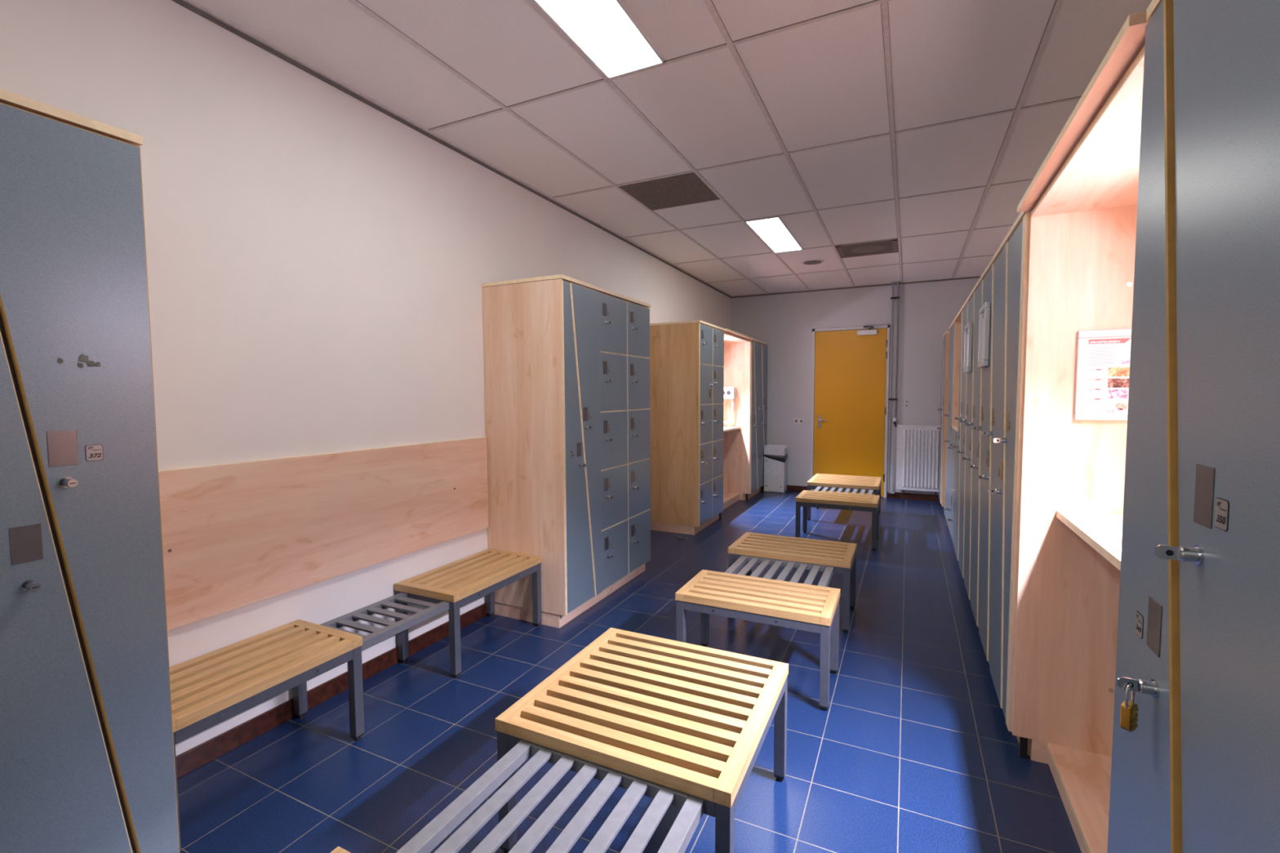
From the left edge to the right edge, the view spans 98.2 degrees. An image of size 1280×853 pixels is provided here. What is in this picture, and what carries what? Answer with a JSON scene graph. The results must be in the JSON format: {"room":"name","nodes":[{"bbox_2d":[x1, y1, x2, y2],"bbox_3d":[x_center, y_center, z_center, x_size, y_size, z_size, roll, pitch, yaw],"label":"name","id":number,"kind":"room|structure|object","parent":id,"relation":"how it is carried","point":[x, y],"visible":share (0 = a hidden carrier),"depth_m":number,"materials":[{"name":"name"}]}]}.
{"room":"changing room","nodes":[
{"label":"changing room","id":0,"kind":"room"},
{"bbox_2d":[0,0,730,755],"bbox_3d":[-1.027,-0.279,3.668,0.100,3.035,11.130,1,4,26],"label":"wall","id":1,"kind":"structure","parent":0,"point":[318,262],"depth_m":2.47,"materials":[{"name":"white paint"}]},
{"bbox_2d":[158,436,488,631],"bbox_3d":[-1.430,0.419,2.728,0.022,0.594,1.972,1,4,26],"label":"board","id":2,"kind":"object","parent":1,"relation":"attached to","point":[235,535],"visible":0.76,"depth_m":2.51,"materials":[{"name":"brown wood"}]},
{"bbox_2d":[176,602,487,778],"bbox_3d":[-0.969,1.195,3.730,0.012,0.085,10.930,1,4,26],"label":"baseboard","id":3,"kind":"structure","parent":1,"relation":"attached to","point":[206,752],"depth_m":2.47,"materials":[{"name":"red tile"}]},
{"bbox_2d":[171,0,981,297],"bbox_3d":[0.553,-1.636,2.820,3.425,0.018,10.930,1,4,26],"label":"trim","id":4,"kind":"structure","parent":1,"relation":"attached to","point":[182,2],"depth_m":3.05,"materials":[{"name":"black metal"}]},
{"bbox_2d":[177,488,1081,852],"bbox_3d":[0.568,1.323,2.994,3.625,0.100,11.130,1,4,26],"label":"floor","id":5,"kind":"structure","parent":0,"point":[913,749],"depth_m":2.34,"materials":[{"name":"blue tile"}]},
{"bbox_2d":[0,88,179,852],"bbox_3d":[-1.786,0.309,1.273,0.636,2.149,0.906,1,4,26],"label":"locker","id":6,"kind":"object","parent":5,"relation":"on","point":[87,756],"visible":1,"depth_m":1.39,"materials":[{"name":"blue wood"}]},
{"bbox_2d":[169,548,542,850],"bbox_3d":[-1.231,1.080,2.680,0.421,0.440,1.967,1,4,26],"label":"bench","id":7,"kind":"object","parent":5,"relation":"on","point":[208,690],"visible":0.79,"depth_m":2.32,"materials":[{"name":"brown wood"}]},
{"bbox_2d":[330,627,788,852],"bbox_3d":[-0.157,1.145,1.473,0.765,0.440,1.725,1,4,26],"label":"bench","id":8,"kind":"object","parent":5,"relation":"on","point":[684,726],"visible":1,"depth_m":1.63,"materials":[{"name":"brown wood"}]},
{"bbox_2d":[481,274,650,627],"bbox_3d":[-0.436,0.135,4.036,0.658,2.159,1.266,1,4,26],"label":"locker","id":9,"kind":"object","parent":5,"relation":"on","point":[566,360],"visible":1,"depth_m":3.54,"materials":[{"name":"brown wood"}]},
{"bbox_2d":[675,536,687,539],"bbox_3d":[0.410,1.117,5.567,0.125,0.012,0.080,1,4,26],"label":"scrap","id":10,"kind":"object","parent":5,"relation":"on","point":[677,537],"visible":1,"depth_m":5.54,"materials":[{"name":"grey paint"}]},
{"bbox_2d":[648,320,724,534],"bbox_3d":[0.544,-0.003,6.099,0.622,2.184,0.835,1,4,26],"label":"locker","id":11,"kind":"object","parent":5,"relation":"on","point":[686,357],"visible":1,"depth_m":5.75,"materials":[{"name":"brown wood"}]},
{"bbox_2d":[719,328,754,518],"bbox_3d":[0.985,-0.060,7.031,0.603,2.184,1.226,1,4,26],"label":"niche","id":12,"kind":"object","parent":5,"relation":"on","point":[737,346],"visible":0.43,"depth_m":7.51,"materials":[{"name":"brown wood"}]},
{"bbox_2d":[723,386,736,423],"bbox_3d":[1.142,-0.284,7.529,0.303,0.497,0.124,1,4,26],"label":"hair dryer","id":13,"kind":"object","parent":12,"relation":"attached to","point":[730,393],"visible":0.57,"depth_m":7.45,"materials":[{"name":"white plastic"}]},
{"bbox_2d":[723,426,740,431],"bbox_3d":[0.912,0.043,7.072,0.416,0.026,1.182,1,4,26],"label":"shelf","id":14,"kind":"object","parent":12,"relation":"attached to","point":[726,428],"depth_m":7.38,"materials":[{"name":"brown wood"}]},
{"bbox_2d":[743,338,768,499],"bbox_3d":[1.462,-0.118,7.989,0.628,2.184,0.915,1,4,26],"label":"locker","id":15,"kind":"object","parent":5,"relation":"on","point":[758,371],"visible":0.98,"depth_m":7.79,"materials":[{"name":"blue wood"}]},
{"bbox_2d":[675,532,857,711],"bbox_3d":[0.817,1.034,3.278,0.755,0.440,1.370,1,4,26],"label":"bench","id":16,"kind":"object","parent":5,"relation":"on","point":[744,596],"visible":0.98,"depth_m":2.89,"materials":[{"name":"brown wood"}]},
{"bbox_2d":[763,444,787,493],"bbox_3d":[2.001,0.614,8.185,0.306,0.695,0.215,1,4,26],"label":"waste bin","id":17,"kind":"object","parent":5,"relation":"on","point":[775,455],"visible":1,"depth_m":8.11,"materials":[{"name":"white plastic"}]},
{"bbox_2d":[795,473,881,551],"bbox_3d":[2.192,0.867,6.024,0.785,0.440,1.760,1,4,26],"label":"bench","id":18,"kind":"object","parent":5,"relation":"on","point":[808,499],"visible":1,"depth_m":5.50,"materials":[{"name":"brown wood"}]},
{"bbox_2d":[937,331,949,506],"bbox_3d":[3.985,-0.050,6.780,0.618,2.164,0.666,1,4,26],"label":"locker","id":19,"kind":"object","parent":5,"relation":"on","point":[944,409],"visible":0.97,"depth_m":6.64,"materials":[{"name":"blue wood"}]},
{"bbox_2d":[944,309,961,545],"bbox_3d":[3.296,0.040,5.345,0.608,2.159,1.575,1,4,26],"label":"locker","id":20,"kind":"object","parent":5,"relation":"on","point":[954,329],"visible":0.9,"depth_m":5.40,"materials":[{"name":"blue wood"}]},
{"bbox_2d":[951,290,973,578],"bbox_3d":[2.748,0.109,4.220,0.612,2.159,0.930,1,4,26],"label":"locker","id":21,"kind":"object","parent":5,"relation":"on","point":[966,308],"visible":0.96,"depth_m":4.31,"materials":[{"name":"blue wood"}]},
{"bbox_2d":[963,321,973,373],"bbox_3d":[2.313,-0.552,3.909,0.026,0.340,0.300,1,4,26],"label":"framed notice","id":22,"kind":"object","parent":21,"relation":"attached to","point":[969,326],"visible":1,"depth_m":3.78,"materials":[{"name":"silver metal"}]},
{"bbox_2d":[961,262,991,628],"bbox_3d":[2.343,0.160,3.383,0.612,2.159,0.930,1,4,26],"label":"locker","id":23,"kind":"object","parent":5,"relation":"on","point":[978,377],"visible":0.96,"depth_m":3.45,"materials":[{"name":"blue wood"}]},
{"bbox_2d":[977,302,991,368],"bbox_3d":[1.917,-0.503,3.091,0.026,0.340,0.280,1,4,26],"label":"framed notice","id":24,"kind":"object","parent":23,"relation":"attached to","point":[984,311],"visible":1,"depth_m":2.98,"materials":[{"name":"silver metal"}]},
{"bbox_2d":[977,210,1031,755],"bbox_3d":[1.923,0.213,2.516,0.612,2.159,0.998,1,4,26],"label":"locker","id":25,"kind":"object","parent":5,"relation":"on","point":[1009,268],"visible":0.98,"depth_m":2.45,"materials":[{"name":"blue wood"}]},
{"bbox_2d":[1011,10,1148,852],"bbox_3d":[1.454,0.273,1.521,0.588,2.159,1.201,1,4,26],"label":"niche","id":26,"kind":"object","parent":5,"relation":"on","point":[1082,201],"visible":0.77,"depth_m":2.06,"materials":[{"name":"brown wood"}]},
{"bbox_2d":[1056,510,1123,570],"bbox_3d":[1.519,0.367,1.495,0.421,0.026,1.157,1,4,26],"label":"shelf","id":27,"kind":"object","parent":26,"relation":"attached to","point":[1102,530],"depth_m":1.83,"materials":[{"name":"brown wood"}]},
{"bbox_2d":[1074,328,1131,420],"bbox_3d":[1.749,-0.185,1.984,0.304,0.327,0.016,1,4,26],"label":"poster","id":28,"kind":"object","parent":26,"relation":"attached to","point":[1103,356],"visible":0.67,"depth_m":2.02,"materials":[{"name":"white paper"}]},
{"bbox_2d":[1101,359,1129,412],"bbox_3d":[1.754,-0.180,1.983,0.161,0.257,0.001,1,4,26],"label":"print","id":29,"kind":"object","parent":28,"relation":"attached to","point":[1115,373],"depth_m":2.00},
{"bbox_2d":[1107,389,1128,398],"bbox_3d":[1.725,-0.117,2.001,0.055,0.033,0.001,1,4,26],"label":"photo","id":30,"kind":"object","parent":28,"relation":"attached to","point":[1112,393],"depth_m":2.00},
{"bbox_2d":[1107,377,1128,387],"bbox_3d":[1.725,-0.157,1.999,0.060,0.033,0.001,1,4,26],"label":"photo","id":31,"kind":"object","parent":28,"relation":"on","point":[1112,382],"depth_m":2.00},
{"bbox_2d":[1107,367,1129,376],"bbox_3d":[1.724,-0.197,1.997,0.060,0.033,0.001,1,4,26],"label":"photo","id":32,"kind":"object","parent":28,"relation":"on","point":[1112,371],"depth_m":2.00},
{"bbox_2d":[1115,351,1130,409],"bbox_3d":[1.777,-0.166,1.973,0.131,0.230,0.001,1,4,26],"label":"print","id":33,"kind":"object","parent":28,"relation":"attached to","point":[1122,358],"depth_m":1.99},
{"bbox_2d":[1106,0,1279,852],"bbox_3d":[0.966,0.333,0.544,0.616,2.159,0.982,1,4,26],"label":"locker","id":34,"kind":"object","parent":5,"relation":"on","point":[1198,640],"visible":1,"depth_m":0.81,"materials":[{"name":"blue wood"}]},
{"bbox_2d":[1120,683,1138,732],"bbox_3d":[0.832,0.475,0.941,0.027,0.081,0.017,-2,4,-26],"label":"padlock","id":35,"kind":"object","parent":34,"relation":"hanging from","point":[1129,709],"visible":1,"depth_m":0.94,"materials":[{"name":"gold metal"}]},
{"bbox_2d":[193,0,1151,295],"bbox_3d":[0.553,-1.707,2.816,3.625,0.100,11.130,1,4,26],"label":"ceiling","id":36,"kind":"structure","parent":0,"point":[821,82],"depth_m":2.85,"materials":[{"name":"tile"}]},
{"bbox_2d":[533,0,665,79],"bbox_3d":[-0.275,-1.601,2.014,0.290,0.009,1.178,1,4,26],"label":"recessed light","id":37,"kind":"object","parent":36,"relation":"in","point":[605,31],"visible":1,"depth_m":2.28,"materials":[{"name":"white plastic"}]},
{"bbox_2d":[618,172,720,210],"bbox_3d":[0.230,-1.728,4.106,0.576,0.005,0.588,1,4,26],"label":"ceiling vent","id":38,"kind":"object","parent":36,"relation":"in","point":[684,189],"visible":1,"depth_m":4.08,"materials":[{"name":"grey metal"}]},
{"bbox_2d":[348,0,1081,293],"bbox_3d":[0.553,-1.654,2.819,3.425,0.006,10.930,1,4,26],"label":"grid","id":39,"kind":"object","parent":36,"relation":"attached to","point":[730,44],"depth_m":2.94,"materials":[{"name":"grey metal"}]},
{"bbox_2d":[745,216,803,253],"bbox_3d":[1.292,-1.798,5.250,0.290,0.009,1.176,1,4,26],"label":"recessed light","id":40,"kind":"object","parent":36,"relation":"in","point":[772,231],"visible":1,"depth_m":5.17,"materials":[{"name":"white plastic"}]},
{"bbox_2d":[800,258,824,264],"bbox_3d":[1.956,-1.861,6.284,0.250,0.011,0.250,1,4,26],"label":"ceiling speaker","id":41,"kind":"object","parent":36,"relation":"attached to","point":[815,261],"visible":1,"depth_m":6.25,"materials":[{"name":"grey metal"}]},
{"bbox_2d":[803,260,822,264],"bbox_3d":[1.956,-1.857,6.284,0.200,0.003,0.200,1,4,26],"label":"grille","id":42,"kind":"object","parent":41,"relation":"attached to","point":[806,262],"depth_m":6.27,"materials":[{"name":"grey metal"}]},
{"bbox_2d":[835,239,898,257],"bbox_3d":[2.349,-1.832,5.728,0.572,0.009,0.558,1,4,26],"label":"ceiling vent","id":43,"kind":"object","parent":36,"relation":"in","point":[885,246],"visible":1,"depth_m":5.71,"materials":[{"name":"grey metal"}]},
{"bbox_2d":[840,240,893,256],"bbox_3d":[2.349,-1.835,5.727,0.472,0.003,0.458,1,4,26],"label":"grille","id":44,"kind":"object","parent":43,"relation":"attached to","point":[886,246],"depth_m":5.72,"materials":[{"name":"grey metal"}]},
{"bbox_2d":[730,277,979,497],"bbox_3d":[2.961,-0.544,7.858,3.425,3.035,0.100,1,4,26],"label":"wall","id":45,"kind":"structure","parent":0,"point":[786,322],"depth_m":7.79,"materials":[{"name":"grey paint"}]},
{"bbox_2d":[793,418,804,423],"bbox_3d":[2.328,-0.079,8.130,0.150,0.075,0.014,1,4,26],"label":"wall socket","id":46,"kind":"object","parent":45,"relation":"attached to","point":[795,420],"visible":1,"depth_m":8.12,"materials":[{"name":"white plastic"}]},
{"bbox_2d":[810,324,889,497],"bbox_3d":[2.930,-0.207,7.790,1.017,2.370,0.087,1,4,26],"label":"door","id":47,"kind":"structure","parent":45,"relation":"in","point":[850,384],"depth_m":7.79,"materials":[{"name":"yellow paint"}]},
{"bbox_2d":[857,325,877,335],"bbox_3d":[3.107,-1.321,7.589,0.250,0.127,0.120,1,4,26],"label":"door closer","id":48,"kind":"object","parent":47,"relation":"attached to","point":[862,332],"depth_m":7.60,"materials":[{"name":"silver metal"}]},
{"bbox_2d":[762,484,939,501],"bbox_3d":[2.949,0.932,7.891,3.413,0.085,0.012,1,4,26],"label":"baseboard","id":49,"kind":"structure","parent":45,"relation":"attached to","point":[792,488],"depth_m":7.56,"materials":[{"name":"red tile"}]},
{"bbox_2d":[887,280,900,493],"bbox_3d":[3.434,-0.510,7.518,0.091,2.868,0.110,-2,4,-28],"label":"pipes","id":50,"kind":"object","parent":45,"relation":"attached to","point":[892,297],"visible":1,"depth_m":7.50,"materials":[{"name":"grey metal"}]},
{"bbox_2d":[895,424,940,494],"bbox_3d":[3.732,0.438,7.425,0.538,0.917,0.090,1,4,26],"label":"radiator","id":51,"kind":"object","parent":45,"relation":"attached to","point":[917,453],"visible":0.94,"depth_m":7.40,"materials":[{"name":"white metal"}]},
{"bbox_2d":[897,424,940,426],"bbox_3d":[3.728,-0.013,7.396,0.538,0.012,0.060,1,4,26],"label":"grille","id":52,"kind":"object","parent":51,"relation":"attached to","point":[897,424],"depth_m":7.42,"materials":[{"name":"white metal"}]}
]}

